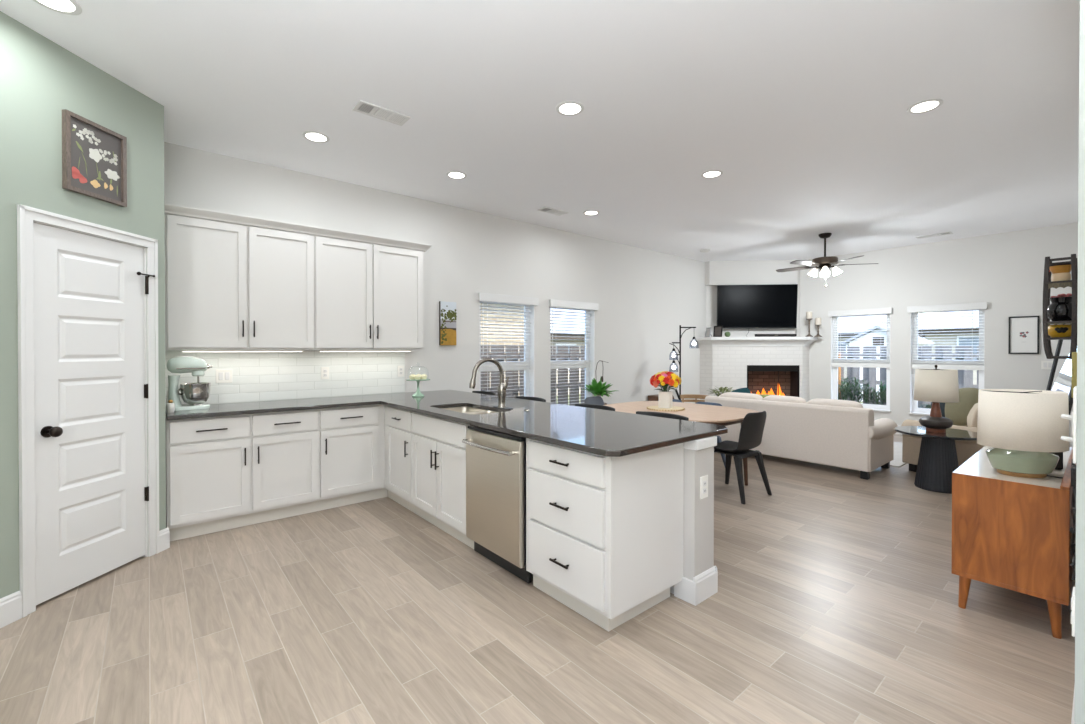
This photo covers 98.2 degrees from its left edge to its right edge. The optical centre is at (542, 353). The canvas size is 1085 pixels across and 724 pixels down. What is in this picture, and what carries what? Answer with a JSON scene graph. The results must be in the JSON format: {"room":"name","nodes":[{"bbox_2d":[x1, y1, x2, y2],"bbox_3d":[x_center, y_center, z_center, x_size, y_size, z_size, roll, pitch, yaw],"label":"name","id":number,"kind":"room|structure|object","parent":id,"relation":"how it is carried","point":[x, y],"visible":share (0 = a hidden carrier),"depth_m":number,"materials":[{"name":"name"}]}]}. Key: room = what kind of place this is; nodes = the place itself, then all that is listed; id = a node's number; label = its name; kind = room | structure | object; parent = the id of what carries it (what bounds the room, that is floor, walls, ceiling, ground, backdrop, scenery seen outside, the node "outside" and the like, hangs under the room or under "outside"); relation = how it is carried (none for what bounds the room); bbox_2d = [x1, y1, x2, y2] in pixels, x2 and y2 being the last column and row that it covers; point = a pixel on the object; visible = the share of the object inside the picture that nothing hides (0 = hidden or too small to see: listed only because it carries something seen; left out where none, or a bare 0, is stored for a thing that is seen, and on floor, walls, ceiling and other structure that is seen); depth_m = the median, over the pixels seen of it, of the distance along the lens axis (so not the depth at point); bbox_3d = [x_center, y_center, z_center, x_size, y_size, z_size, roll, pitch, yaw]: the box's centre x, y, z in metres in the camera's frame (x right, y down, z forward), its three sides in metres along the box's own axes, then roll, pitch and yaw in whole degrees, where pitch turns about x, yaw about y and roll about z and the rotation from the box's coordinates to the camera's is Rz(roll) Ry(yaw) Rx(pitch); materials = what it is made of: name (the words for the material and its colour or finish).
{"room":"open-plan kitchen","nodes":[
{"label":"open-plan kitchen","id":0,"kind":"room"},
{"bbox_2d":[0,11,165,598],"bbox_3d":[-2.762,-0.169,2.143,0.120,3.050,2.220,0,0,5],"label":"wall","id":1,"kind":"structure","parent":0,"point":[40,78],"depth_m":2.52,"materials":[{"name":"green paint"}]},
{"bbox_2d":[0,591,21,627],"bbox_3d":[-2.730,1.289,1.733,0.016,0.140,1.350,0,0,5],"label":"baseboard","id":2,"kind":"structure","parent":1,"relation":"attached to","point":[10,605],"depth_m":2.36,"materials":[{"name":"white wood"}]},
{"bbox_2d":[17,204,158,617],"bbox_3d":[-2.642,0.295,2.788,0.126,2.114,0.778,0,0,5],"label":"door","id":3,"kind":"structure","parent":1,"relation":"in","point":[88,373],"depth_m":2.74,"materials":[{"name":"white wood"}]},
{"bbox_2d":[62,109,126,206],"bbox_3d":[-2.632,-1.133,2.773,0.028,0.435,0.345,0,0,5],"label":"framed picture","id":4,"kind":"object","parent":1,"relation":"attached to","point":[94,156],"visible":1,"depth_m":2.75,"materials":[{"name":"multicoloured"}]},
{"bbox_2d":[159,527,169,552],"bbox_3d":[-2.600,1.279,3.223,0.016,0.140,0.082,0,0,5],"label":"baseboard","id":5,"kind":"structure","parent":1,"relation":"attached to","point":[164,535],"depth_m":3.22,"materials":[{"name":"white wood"}]},
{"bbox_2d":[164,142,705,479],"bbox_3d":[-0.150,-0.196,6.315,11.130,3.050,0.150,0,0,-40],"label":"wall","id":6,"kind":"structure","parent":0,"point":[643,296],"depth_m":5.51,"materials":[{"name":"paint"}]},
{"bbox_2d":[216,369,231,382],"bbox_3d":[-2.738,0.196,4.042,0.118,0.118,0.010,0,0,-40],"label":"light switch","id":7,"kind":"object","parent":6,"relation":"attached to","point":[222,375],"visible":1,"depth_m":4.04,"materials":[{"name":"white plastic"}]},
{"bbox_2d":[164,213,314,349],"bbox_3d":[-2.537,-0.557,3.987,1.052,1.058,0.360,0,0,-40],"label":"upper cabinet","id":8,"kind":"object","parent":6,"relation":"attached to","point":[229,286],"visible":0.98,"depth_m":3.84,"materials":[{"name":"white paint"}]},
{"bbox_2d":[181,350,302,351],"bbox_3d":[-2.521,-0.020,4.000,0.880,0.014,0.030,0,0,-40],"label":"light","id":9,"kind":"object","parent":8,"relation":"attached to","point":[181,350],"visible":1,"depth_m":3.97,"materials":[{"name":"white plastic"}]},
{"bbox_2d":[164,202,431,251],"bbox_3d":[-2.104,-1.097,4.341,2.174,0.068,0.370,0,0,-40],"label":"crown molding","id":10,"kind":"structure","parent":8,"relation":"attached to","point":[169,208],"depth_m":4.04,"materials":[{"name":"white paint"}]},
{"bbox_2d":[314,235,423,349],"bbox_3d":[-1.727,-0.561,4.667,1.058,1.058,0.360,0,0,-40],"label":"upper cabinet","id":11,"kind":"object","parent":6,"relation":"attached to","point":[368,296],"visible":1,"depth_m":4.51,"materials":[{"name":"white paint"}]},
{"bbox_2d":[319,350,410,351],"bbox_3d":[-1.732,-0.025,4.662,0.900,0.014,0.030,0,0,-40],"label":"light","id":12,"kind":"object","parent":11,"relation":"attached to","point":[319,350],"visible":1,"depth_m":4.63,"materials":[{"name":"white plastic"}]},
{"bbox_2d":[439,301,456,344],"bbox_3d":[-1.088,-0.343,5.420,0.212,0.500,0.034,0,0,-40],"label":"picture","id":13,"kind":"object","parent":6,"relation":"attached to","point":[447,310],"visible":1,"depth_m":5.40,"materials":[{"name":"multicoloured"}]},
{"bbox_2d":[480,301,533,396],"bbox_3d":[-0.471,0.132,6.034,0.879,1.702,0.169,0,0,-40],"label":"window","id":14,"kind":"structure","parent":6,"relation":"in","point":[529,373],"depth_m":6.29,"materials":[{"name":"white plastic"}]},
{"bbox_2d":[478,293,538,396],"bbox_3d":[-0.447,0.099,6.006,0.915,1.665,0.146,0,0,-40],"label":"window blind","id":15,"kind":"object","parent":14,"relation":"attached to","point":[487,297],"visible":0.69,"depth_m":5.99,"materials":[{"name":"white plastic"}]},
{"bbox_2d":[550,307,594,402],"bbox_3d":[0.406,0.127,6.770,0.899,1.702,0.169,0,0,-40],"label":"window","id":16,"kind":"structure","parent":6,"relation":"in","point":[589,345],"depth_m":7.03,"materials":[{"name":"white plastic"}]},
{"bbox_2d":[549,299,598,404],"bbox_3d":[0.430,0.094,6.742,0.935,1.665,0.146,0,0,-40],"label":"window blind","id":17,"kind":"object","parent":16,"relation":"attached to","point":[553,303],"visible":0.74,"depth_m":6.70,"materials":[{"name":"white plastic"}]},
{"bbox_2d":[0,434,1074,723],"bbox_3d":[2.296,1.408,3.418,11.140,0.120,7.770,0,0,-40],"label":"floor","id":18,"kind":"structure","parent":0,"point":[835,601],"depth_m":2.24,"materials":[{"name":"brown wood"}]},
{"bbox_2d":[165,409,318,540],"bbox_3d":[-2.448,0.904,3.854,1.004,0.883,0.667,0,0,-40],"label":"base cabinet","id":19,"kind":"object","parent":18,"relation":"on","point":[232,471],"visible":0.98,"depth_m":3.59,"materials":[{"name":"white paint"}]},
{"bbox_2d":[318,404,387,510],"bbox_3d":[-1.830,0.900,4.373,0.611,0.883,0.667,0,0,-40],"label":"base cabinet","id":20,"kind":"object","parent":18,"relation":"on","point":[351,439],"visible":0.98,"depth_m":4.12,"materials":[{"name":"white paint"}]},
{"bbox_2d":[384,405,419,515],"bbox_3d":[-1.065,0.901,4.269,0.632,0.883,0.680,0,0,-40],"label":"base cabinet","id":21,"kind":"object","parent":18,"relation":"on","point":[398,432],"visible":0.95,"depth_m":4.05,"materials":[{"name":"white paint"}]},
{"bbox_2d":[412,410,490,548],"bbox_3d":[-0.570,0.905,3.678,0.632,0.883,0.858,0,0,-40],"label":"base cabinet","id":22,"kind":"object","parent":18,"relation":"on","point":[438,449],"visible":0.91,"depth_m":3.47,"materials":[{"name":"white paint"}]},
{"bbox_2d":[462,425,530,583],"bbox_3d":[-0.121,0.910,3.088,0.664,0.856,0.606,0,0,-40],"label":"dishwasher","id":23,"kind":"object","parent":18,"relation":"on","point":[495,460],"visible":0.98,"depth_m":2.87,"materials":[{"name":"silver metal"}]},
{"bbox_2d":[584,396,603,404],"bbox_3d":[0.770,0.931,5.557,0.496,0.806,0.474,0,0,42],"label":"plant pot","id":24,"kind":"object","parent":18,"relation":"on","point":[597,400],"visible":0.2,"depth_m":5.75,"materials":[{"name":"ceramic"}]},
{"bbox_2d":[575,404,614,410],"bbox_3d":[0.329,0.893,3.858,0.436,0.907,0.450,0,0,-40],"label":"bar stool","id":25,"kind":"object","parent":18,"relation":"on","point":[594,406],"visible":0.2,"depth_m":4.00,"materials":[{"name":"black metal"}]},
{"bbox_2d":[526,438,683,631],"bbox_3d":[0.322,0.912,2.627,0.646,0.883,0.646,0,0,-40],"label":"base cabinet","id":26,"kind":"object","parent":18,"relation":"on","point":[604,535],"visible":0.96,"depth_m":2.39,"materials":[{"name":"white paint"}]},
{"bbox_2d":[165,390,727,456],"bbox_3d":[-0.951,0.450,3.296,2.584,0.030,3.448,0,0,-40],"label":"countertop","id":27,"kind":"structure","parent":26,"relation":"on","point":[607,433],"depth_m":3.14,"materials":[{"name":"stone"}]},
{"bbox_2d":[167,357,211,410],"bbox_3d":[-2.796,0.228,3.668,0.346,0.408,0.256,0,0,-1],"label":"stand mixer","id":28,"kind":"object","parent":27,"relation":"on","point":[194,395],"visible":0.94,"depth_m":3.61,"materials":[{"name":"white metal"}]},
{"bbox_2d":[177,382,210,404],"bbox_3d":[-2.733,0.321,3.688,0.218,0.170,0.214,0,0,-40],"label":"bowl","id":29,"kind":"object","parent":28,"relation":"on","point":[198,393],"depth_m":3.62,"materials":[{"name":"silver metal"}]},
{"bbox_2d":[441,406,495,413],"bbox_3d":[-0.581,0.554,3.707,0.386,0.185,0.722,0,0,-40],"label":"sink","id":30,"kind":"object","parent":27,"relation":"in","point":[464,409],"visible":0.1,"depth_m":4.00,"materials":[{"name":"silver metal"}]},
{"bbox_2d":[469,358,512,408],"bbox_3d":[-0.412,0.233,3.637,0.332,0.400,0.230,0,0,-40],"label":"kitchen faucet","id":31,"kind":"object","parent":27,"relation":"on","point":[501,390],"visible":1,"depth_m":3.70,"materials":[{"name":"silver metal"}]},
{"bbox_2d":[636,411,688,420],"bbox_3d":[0.759,0.896,3.345,0.436,0.907,0.450,0,0,-40],"label":"bar stool","id":32,"kind":"object","parent":18,"relation":"on","point":[657,414],"visible":0.16,"depth_m":3.48,"materials":[{"name":"black metal"}]},
{"bbox_2d":[604,401,758,485],"bbox_3d":[1.401,0.964,4.948,1.260,0.751,1.530,0,0,-40],"label":"dining table","id":33,"kind":"object","parent":18,"relation":"on","point":[711,414],"visible":0.41,"depth_m":4.76,"materials":[{"name":"brown wood"}]},
{"bbox_2d":[647,406,684,410],"bbox_3d":[1.295,0.579,4.948,0.392,0.018,0.390,0,0,-40],"label":"serving board","id":34,"kind":"object","parent":33,"relation":"on","point":[655,408],"visible":0.87,"depth_m":4.87,"materials":[{"name":"beige wood"}]},
{"bbox_2d":[659,391,672,407],"bbox_3d":[1.295,0.484,4.947,0.124,0.172,0.124,0,0,30],"label":"vase","id":35,"kind":"object","parent":34,"relation":"on","point":[665,398],"visible":0.94,"depth_m":4.89,"materials":[{"name":"white ceramic"}]},
{"bbox_2d":[650,371,681,391],"bbox_3d":[1.296,0.353,4.947,0.317,0.335,0.316,0,0,35],"label":"bouquet","id":36,"kind":"object","parent":35,"relation":"in","point":[661,378],"visible":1,"depth_m":4.86,"materials":[{"name":"multicoloured plant"}]},
{"bbox_2d":[669,325,698,395],"bbox_3d":[2.250,0.437,7.489,0.466,1.770,0.282,0,0,9],"label":"floor lamp","id":37,"kind":"object","parent":18,"relation":"on","point":[680,327],"visible":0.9,"depth_m":7.49,"materials":[{"name":"black metal"}]},
{"bbox_2d":[680,394,707,402],"bbox_3d":[2.361,0.991,7.306,0.460,0.667,0.460,0,0,25],"label":"coffee table","id":38,"kind":"object","parent":18,"relation":"on","point":[683,397],"visible":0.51,"depth_m":7.49,"materials":[{"name":"brown wood"}]},
{"bbox_2d":[695,402,725,465],"bbox_3d":[1.826,0.962,5.481,0.496,0.746,0.474,0,0,-40],"label":"dining chair","id":39,"kind":"object","parent":18,"relation":"on","point":[719,440],"visible":0.12,"depth_m":5.44,"materials":[{"name":"black plastic"}]},
{"bbox_2d":[714,411,771,503],"bbox_3d":[1.845,0.938,4.495,0.474,0.806,0.496,0,0,-36],"label":"dining chair","id":40,"kind":"object","parent":18,"relation":"on","point":[752,427],"visible":0.89,"depth_m":4.35,"materials":[{"name":"black"}]},
{"bbox_2d":[696,337,817,401],"bbox_3d":[3.929,0.508,8.680,1.564,1.612,1.552,0,0,-40],"label":"fireplace","id":41,"kind":"object","parent":18,"relation":"on","point":[761,365],"visible":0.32,"depth_m":8.61,"materials":[{"name":"white brick"}]},
{"bbox_2d":[717,284,797,335],"bbox_3d":[3.992,-0.789,8.782,1.436,0.973,0.132,0,0,5],"label":"television","id":42,"kind":"object","parent":41,"relation":"on","point":[738,306],"visible":0.89,"depth_m":8.74,"materials":[{"name":"black plastic"}]},
{"bbox_2d":[705,392,897,479],"bbox_3d":[3.154,0.929,5.955,0.880,0.805,2.013,0,0,-40],"label":"sofa","id":43,"kind":"object","parent":18,"relation":"on","point":[831,432],"visible":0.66,"depth_m":5.35,"materials":[{"name":"beige fabric"}]},
{"bbox_2d":[719,392,762,399],"bbox_3d":[2.630,0.715,6.234,0.251,0.381,0.575,0,0,-40],"label":"cushion","id":44,"kind":"object","parent":43,"relation":"on","point":[750,396],"depth_m":6.14,"materials":[{"name":"beige fabric"}]},
{"bbox_2d":[762,395,805,402],"bbox_3d":[2.985,0.718,5.812,0.251,0.381,0.505,0,0,-40],"label":"cushion","id":45,"kind":"object","parent":43,"relation":"on","point":[777,398],"depth_m":5.73,"materials":[{"name":"beige fabric"}]},
{"bbox_2d":[806,398,862,407],"bbox_3d":[3.339,0.721,5.389,0.251,0.381,0.575,0,0,-40],"label":"cushion","id":46,"kind":"object","parent":43,"relation":"on","point":[826,402],"depth_m":5.30,"materials":[{"name":"beige fabric"}]},
{"bbox_2d":[890,442,905,466],"bbox_3d":[4.216,1.320,6.823,1.780,0.012,1.980,0,0,-40],"label":"area rug","id":47,"kind":"object","parent":18,"relation":"on","point":[897,461],"visible":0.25,"depth_m":6.01,"materials":[{"name":"white fabric"}]},
{"bbox_2d":[894,426,976,493],"bbox_3d":[3.925,1.057,4.664,0.700,0.565,0.700,0,0,-40],"label":"side table","id":48,"kind":"object","parent":18,"relation":"on","point":[937,460],"visible":0.75,"depth_m":4.55,"materials":[{"name":"black paint"}]},
{"bbox_2d":[914,365,958,432],"bbox_3d":[3.900,0.444,4.659,0.347,0.661,0.347,0,0,-40],"label":"table lamp","id":49,"kind":"object","parent":48,"relation":"on","point":[935,386],"visible":1,"depth_m":4.56,"materials":[{"name":"beige fabric"}]},
{"bbox_2d":[901,408,983,471],"bbox_3d":[4.772,0.944,5.223,1.103,0.786,0.880,0,0,-27],"label":"armchair","id":50,"kind":"object","parent":18,"relation":"on","point":[911,445],"visible":0.19,"depth_m":5.23,"materials":[{"name":"beige fabric"}]},
{"bbox_2d":[945,388,978,425],"bbox_3d":[4.787,0.609,5.359,0.176,0.445,0.471,0,0,4],"label":"throw pillow","id":51,"kind":"object","parent":50,"relation":"on","point":[958,412],"visible":0.69,"depth_m":5.29,"materials":[{"name":"green fabric"}]},
{"bbox_2d":[971,408,977,426],"bbox_3d":[4.872,0.733,5.026,0.768,0.362,0.249,0,0,-27],"label":"cushion","id":52,"kind":"object","parent":50,"relation":"on","point":[975,416],"depth_m":4.90,"materials":[{"name":"beige fabric"}]},
{"bbox_2d":[951,446,1075,638],"bbox_3d":[2.887,0.986,2.835,1.500,0.733,0.432,0,0,-40],"label":"sideboard","id":53,"kind":"object","parent":18,"relation":"on","point":[1013,533],"visible":0.77,"depth_m":2.34,"materials":[{"name":"brown wood"}]},
{"bbox_2d":[977,389,1069,477],"bbox_3d":[2.518,0.417,2.470,0.376,0.437,0.304,0,0,0],"label":"table lamp","id":54,"kind":"object","parent":53,"relation":"on","point":[1022,427],"visible":1,"depth_m":2.37,"materials":[{"name":"white fabric"}]},
{"bbox_2d":[1046,340,1072,414],"bbox_3d":[6.397,0.552,5.825,0.309,1.558,0.500,0,0,23],"label":"leaning mirror","id":55,"kind":"object","parent":18,"relation":"on","point":[1060,379],"visible":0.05,"depth_m":5.86,"materials":[{"name":"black mirror"}]},
{"bbox_2d":[1049,340,1071,395],"bbox_3d":[6.397,0.552,5.825,0.271,1.493,0.440,0,0,23],"label":"mirror glass","id":56,"kind":"object","parent":55,"relation":"attached to","point":[1060,379],"depth_m":5.87,"materials":[{"name":"silver mirror"}]},
{"bbox_3d":[0.772,1.015,6.601,0.280,0.626,0.290,0,0,-40],"label":"plant stand","id":57,"kind":"object","parent":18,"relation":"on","visible":0},
{"bbox_2d":[585,360,616,396],"bbox_3d":[0.783,0.400,6.611,0.506,0.604,0.546,0,0,-40],"label":"potted plant","id":58,"kind":"object","parent":57,"relation":"on","point":[597,389],"visible":0.92,"depth_m":6.53,"materials":[{"name":"green plant"}]},
{"bbox_2d":[0,0,1079,261],"bbox_3d":[2.296,-1.762,3.397,11.140,0.120,7.770,0,0,-40],"label":"ceiling","id":59,"kind":"structure","parent":0,"point":[801,106],"depth_m":3.21,"materials":[{"name":"white paint"}]},
{"bbox_2d":[33,0,81,14],"bbox_3d":[-2.343,-1.690,2.253,0.196,0.008,0.196,0,0,-40],"label":"recessed light","id":60,"kind":"object","parent":59,"relation":"in","point":[69,7],"visible":1,"depth_m":2.29,"materials":[{"name":"white"}]},
{"bbox_2d":[302,131,329,142],"bbox_3d":[-1.780,-1.700,3.697,0.196,0.008,0.196,0,0,-40],"label":"recessed light","id":61,"kind":"object","parent":59,"relation":"in","point":[314,136],"visible":1,"depth_m":3.68,"materials":[{"name":"white glass"}]},
{"bbox_2d":[352,100,410,125],"bbox_3d":[-1.137,-1.698,3.327,0.360,0.008,0.160,0,0,-40],"label":"ceiling vent","id":62,"kind":"object","parent":59,"relation":"in","point":[363,107],"visible":1,"depth_m":3.32,"materials":[{"name":"white metal"}]},
{"bbox_2d":[446,171,466,178],"bbox_3d":[-0.823,-1.705,4.501,0.196,0.008,0.196,0,0,-40],"label":"recessed light","id":63,"kind":"object","parent":59,"relation":"in","point":[452,174],"visible":1,"depth_m":4.48,"materials":[{"name":"white"}]},
{"bbox_2d":[538,207,567,215],"bbox_3d":[0.127,-1.713,5.668,0.360,0.008,0.160,0,0,-40],"label":"ceiling vent","id":64,"kind":"object","parent":59,"relation":"in","point":[544,209],"visible":1,"depth_m":5.66,"materials":[{"name":"white metal"}]},
{"bbox_2d":[556,101,583,115],"bbox_3d":[0.191,-1.697,3.262,0.196,0.008,0.196,0,0,-40],"label":"recessed light","id":65,"kind":"object","parent":59,"relation":"in","point":[567,108],"visible":1,"depth_m":3.26,"materials":[{"name":"white"}]},
{"bbox_2d":[701,170,722,177],"bbox_3d":[1.613,-1.705,4.476,0.196,0.008,0.196,0,0,-40],"label":"recessed light","id":66,"kind":"object","parent":59,"relation":"in","point":[712,173],"visible":1,"depth_m":4.47,"materials":[{"name":"white"}]},
{"bbox_2d":[776,233,877,286],"bbox_3d":[4.048,-1.342,6.827,1.294,0.764,1.253,0,0,-40],"label":"ceiling fan","id":67,"kind":"object","parent":59,"relation":"hanging from","point":[824,263],"visible":1,"depth_m":6.71,"materials":[{"name":"brown metal"}]},
{"bbox_2d":[907,99,942,113],"bbox_3d":[2.630,-1.697,3.233,0.196,0.008,0.196,0,0,-40],"label":"recessed light","id":68,"kind":"object","parent":59,"relation":"in","point":[930,104],"visible":1,"depth_m":3.23,"materials":[{"name":"white"}]},
{"bbox_2d":[670,446,713,593],"bbox_3d":[-0.215,0.930,3.926,0.194,0.830,3.458,0,0,-40],"label":"wall","id":69,"kind":"structure","parent":0,"point":[698,530],"depth_m":2.58,"materials":[{"name":"grey paint"}]},
{"bbox_2d":[674,577,696,605],"bbox_3d":[0.783,1.293,2.575,0.016,0.120,0.134,0,0,-40],"label":"baseboard","id":70,"kind":"structure","parent":69,"relation":"attached to","point":[685,589],"depth_m":2.56,"materials":[{"name":"white wood"}]},
{"bbox_2d":[684,436,716,450],"bbox_3d":[-0.207,0.488,3.921,0.208,0.054,3.472,0,0,-40],"label":"trim","id":71,"kind":"structure","parent":69,"relation":"on","point":[699,444],"depth_m":2.57,"materials":[{"name":"white wood"}]},
{"bbox_2d":[700,475,707,498],"bbox_3d":[0.892,0.737,2.590,0.076,0.122,0.010,0,0,-40],"label":"wall outlet","id":72,"kind":"object","parent":69,"relation":"attached to","point":[704,479],"visible":1,"depth_m":2.58,"materials":[{"name":"white plastic"}]},
{"bbox_2d":[693,566,717,604],"bbox_3d":[0.902,1.281,2.598,0.224,0.145,0.016,0,0,-40],"label":"baseboard","id":73,"kind":"structure","parent":69,"relation":"attached to","point":[706,581],"depth_m":2.59,"materials":[{"name":"white wood"}]},
{"bbox_2d":[556,383,846,404],"bbox_3d":[-2.209,1.422,27.534,48.000,0.100,34.990,0,0,-40],"label":"lawn","id":74,"kind":"structure","parent":0,"point":[845,383],"depth_m":14.81,"materials":[{"name":"green plant"}]},
{"bbox_2d":[480,303,523,395],"bbox_3d":[-4.459,-0.919,12.309,7.800,4.780,6.400,0,0,-40],"label":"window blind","id":75,"kind":"object","parent":74,"relation":"on","point":[506,341],"visible":0.02,"depth_m":11.71,"materials":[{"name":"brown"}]},
{"bbox_2d":[481,346,584,405],"bbox_3d":[1.000,0.665,10.104,11.515,1.640,0.168,0,0,-40],"label":"wooden fence","id":76,"kind":"object","parent":74,"relation":"on","point":[573,354],"visible":0.05,"depth_m":9.54,"materials":[{"name":"grey wood"}]},
{"bbox_2d":[551,308,584,395],"bbox_3d":[0.363,-0.977,21.186,10.000,4.780,9.200,0,0,-40],"label":"house","id":77,"kind":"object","parent":74,"relation":"on","point":[579,340],"visible":0.12,"depth_m":16.39,"materials":[{"name":"beige"}]},
{"bbox_2d":[838,315,924,378],"bbox_3d":[14.625,-1.429,29.234,10.200,5.580,15.000,0,0,-40],"label":"house","id":78,"kind":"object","parent":74,"relation":"on","point":[871,317],"visible":0.02,"depth_m":22.13,"materials":[{"name":"beige"}]},
{"bbox_2d":[706,286,795,336],"bbox_3d":[3.963,-0.795,8.908,1.210,0.985,1.180,0,0,-40],"label":"wall","id":79,"kind":"structure","parent":0,"point":[711,291],"depth_m":8.95,"materials":[{"name":"paint"}]},
{"bbox_2d":[705,260,799,285],"bbox_3d":[3.960,-1.512,8.873,1.254,0.450,1.223,0,0,-40],"label":"wall","id":80,"kind":"structure","parent":0,"point":[755,272],"depth_m":8.80,"materials":[{"name":"paint"}]},
{"bbox_2d":[796,284,799,336],"bbox_3d":[4.765,-0.794,8.789,0.135,0.985,0.053,0,0,-40],"label":"wall","id":81,"kind":"structure","parent":0,"point":[798,295],"depth_m":8.76,"materials":[{"name":"paint"}]},
{"bbox_2d":[800,223,1077,442],"bbox_3d":[6.550,-0.199,6.879,0.140,3.050,7.620,0,0,-40],"label":"wall","id":82,"kind":"structure","parent":0,"point":[1005,271],"depth_m":7.24,"materials":[{"name":"paint"}]},
{"bbox_2d":[831,314,890,411],"bbox_3d":[5.490,0.119,8.120,0.169,1.702,0.904,0,0,-40],"label":"window","id":83,"kind":"structure","parent":82,"relation":"in","point":[834,370],"depth_m":8.27,"materials":[{"name":"white plastic"}]},
{"bbox_2d":[828,308,892,367],"bbox_3d":[5.463,-0.255,8.094,0.147,0.995,0.940,0,0,-40],"label":"window blind","id":84,"kind":"object","parent":83,"relation":"attached to","point":[884,311],"visible":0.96,"depth_m":8.08,"materials":[{"name":"white plastic"}]},
{"bbox_2d":[909,309,984,415],"bbox_3d":[6.225,0.124,7.244,0.169,1.702,0.899,0,0,-40],"label":"window","id":85,"kind":"structure","parent":82,"relation":"in","point":[914,409],"depth_m":7.48,"materials":[{"name":"white plastic"}]},
{"bbox_2d":[907,302,987,369],"bbox_3d":[6.197,-0.249,7.219,0.147,0.995,0.935,0,0,-40],"label":"window blind","id":86,"kind":"object","parent":85,"relation":"attached to","point":[972,307],"visible":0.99,"depth_m":7.20,"materials":[{"name":"white plastic"}]},
{"bbox_2d":[1008,316,1039,353],"bbox_3d":[6.713,-0.254,6.557,0.022,0.525,0.300,0,0,-40],"label":"framed picture","id":87,"kind":"object","parent":82,"relation":"attached to","point":[1023,338],"visible":1,"depth_m":6.56,"materials":[{"name":"white paper"}]},
{"bbox_2d":[1074,0,1084,723],"bbox_3d":[2.399,-0.157,0.345,0.120,3.050,2.646,0,0,-40],"label":"wall","id":88,"kind":"structure","parent":0,"point":[1079,716],"depth_m":1.31,"materials":[{"name":"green paint"}]},
{"bbox_2d":[1061,386,1076,463],"bbox_3d":[1.515,0.201,1.354,0.118,0.210,0.033,0,0,-40],"label":"light switch","id":89,"kind":"object","parent":88,"relation":"attached to","point":[1073,417],"visible":0.94,"depth_m":1.31,"materials":[{"name":"white plastic"}]},
{"bbox_2d":[1070,587,1074,636],"bbox_3d":[1.526,0.741,1.352,0.074,0.118,0.010,0,0,-40],"label":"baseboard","id":90,"kind":"structure","parent":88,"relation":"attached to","point":[1072,617],"depth_m":1.33,"materials":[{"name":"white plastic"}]},
{"bbox_3d":[4.410,-0.179,3.681,7.250,3.050,0.120,0,0,-40],"label":"wall","id":91,"kind":"structure","parent":0,"visible":0},
{"bbox_2d":[1043,254,1077,358],"bbox_3d":[4.271,-0.370,3.821,0.296,0.830,0.267,0,0,-40],"label":"wall shelf","id":92,"kind":"object","parent":91,"relation":"attached to","point":[1048,284],"visible":0.84,"depth_m":3.78,"materials":[{"name":"brown wood"}]},
{"bbox_2d":[1048,324,1070,336],"bbox_3d":[4.243,-0.183,3.849,0.166,0.105,0.156,0,0,-40],"label":"pot","id":93,"kind":"object","parent":92,"relation":"on","point":[1059,330],"visible":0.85,"depth_m":3.81,"materials":[{"name":"ceramic"}]},
{"bbox_2d":[1048,293,1071,320],"bbox_3d":[4.251,-0.373,3.845,0.180,0.226,0.180,0,0,-40],"label":"pot","id":94,"kind":"object","parent":92,"relation":"on","point":[1060,308],"visible":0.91,"depth_m":3.80,"materials":[{"name":"black ceramic"}]},
{"bbox_2d":[1049,262,1070,280],"bbox_3d":[4.246,-0.656,3.850,0.160,0.152,0.162,0,0,-40],"label":"ceramic planter","id":95,"kind":"object","parent":92,"relation":"on","point":[1060,271],"visible":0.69,"depth_m":3.81,"materials":[{"name":"beige ceramic"}]},
{"bbox_2d":[1049,265,1070,273],"bbox_3d":[4.247,-0.684,3.849,0.140,0.063,0.140,0,0,-40],"label":"bowl","id":96,"kind":"object","parent":95,"relation":"on","point":[1055,269],"depth_m":3.81,"materials":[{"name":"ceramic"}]},
{"bbox_2d":[1070,459,1075,580],"bbox_3d":[2.354,0.731,2.076,0.260,0.521,0.027,0,0,-40],"label":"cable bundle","id":97,"kind":"object","parent":91,"relation":"attached to","point":[1073,466],"visible":0.68,"depth_m":2.05,"materials":[{"name":"black plastic"}]},
{"bbox_2d":[1071,352,1076,397],"bbox_3d":[3.014,0.118,2.632,0.240,0.250,0.063,0,0,-40],"label":"wall art","id":98,"kind":"object","parent":91,"relation":"attached to","point":[1074,354],"depth_m":2.57,"materials":[{"name":"yellow"}]},
{"bbox_3d":[23.781,1.534,10.181,30.490,0.100,25.010,0,0,-40],"label":"lawn","id":99,"kind":"structure","parent":0,"visible":0},
{"bbox_2d":[841,326,933,401],"bbox_3d":[10.597,0.317,14.443,2.100,2.280,1.840,0,0,-40],"label":"garden shed","id":100,"kind":"object","parent":99,"relation":"on","point":[875,327],"visible":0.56,"depth_m":13.98,"materials":[{"name":"white wood"}]},
{"bbox_2d":[838,346,978,407],"bbox_3d":[9.328,0.675,8.481,0.168,1.640,13.005,0,0,-40],"label":"wooden fence","id":101,"kind":"object","parent":99,"relation":"on","point":[965,377],"visible":0.09,"depth_m":10.58,"materials":[{"name":"grey wood"}]},
{"bbox_2d":[918,310,978,384],"bbox_3d":[24.337,-1.444,16.104,10.200,5.780,17.000,0,0,-40],"label":"house","id":102,"kind":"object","parent":99,"relation":"on","point":[972,330],"visible":0.16,"depth_m":18.58,"materials":[{"name":"beige"}]},
{"bbox_3d":[5.760,1.225,8.483,0.280,0.540,1.020,0,0,-40],"label":"planter box","id":103,"kind":"object","parent":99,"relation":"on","visible":0},
{"bbox_2d":[838,377,885,404],"bbox_3d":[5.774,0.700,8.474,0.478,0.628,1.139,0,0,-40],"label":"leafy shrub","id":104,"kind":"object","parent":103,"relation":"on","point":[843,389],"visible":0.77,"depth_m":8.48,"materials":[{"name":"green plant"}]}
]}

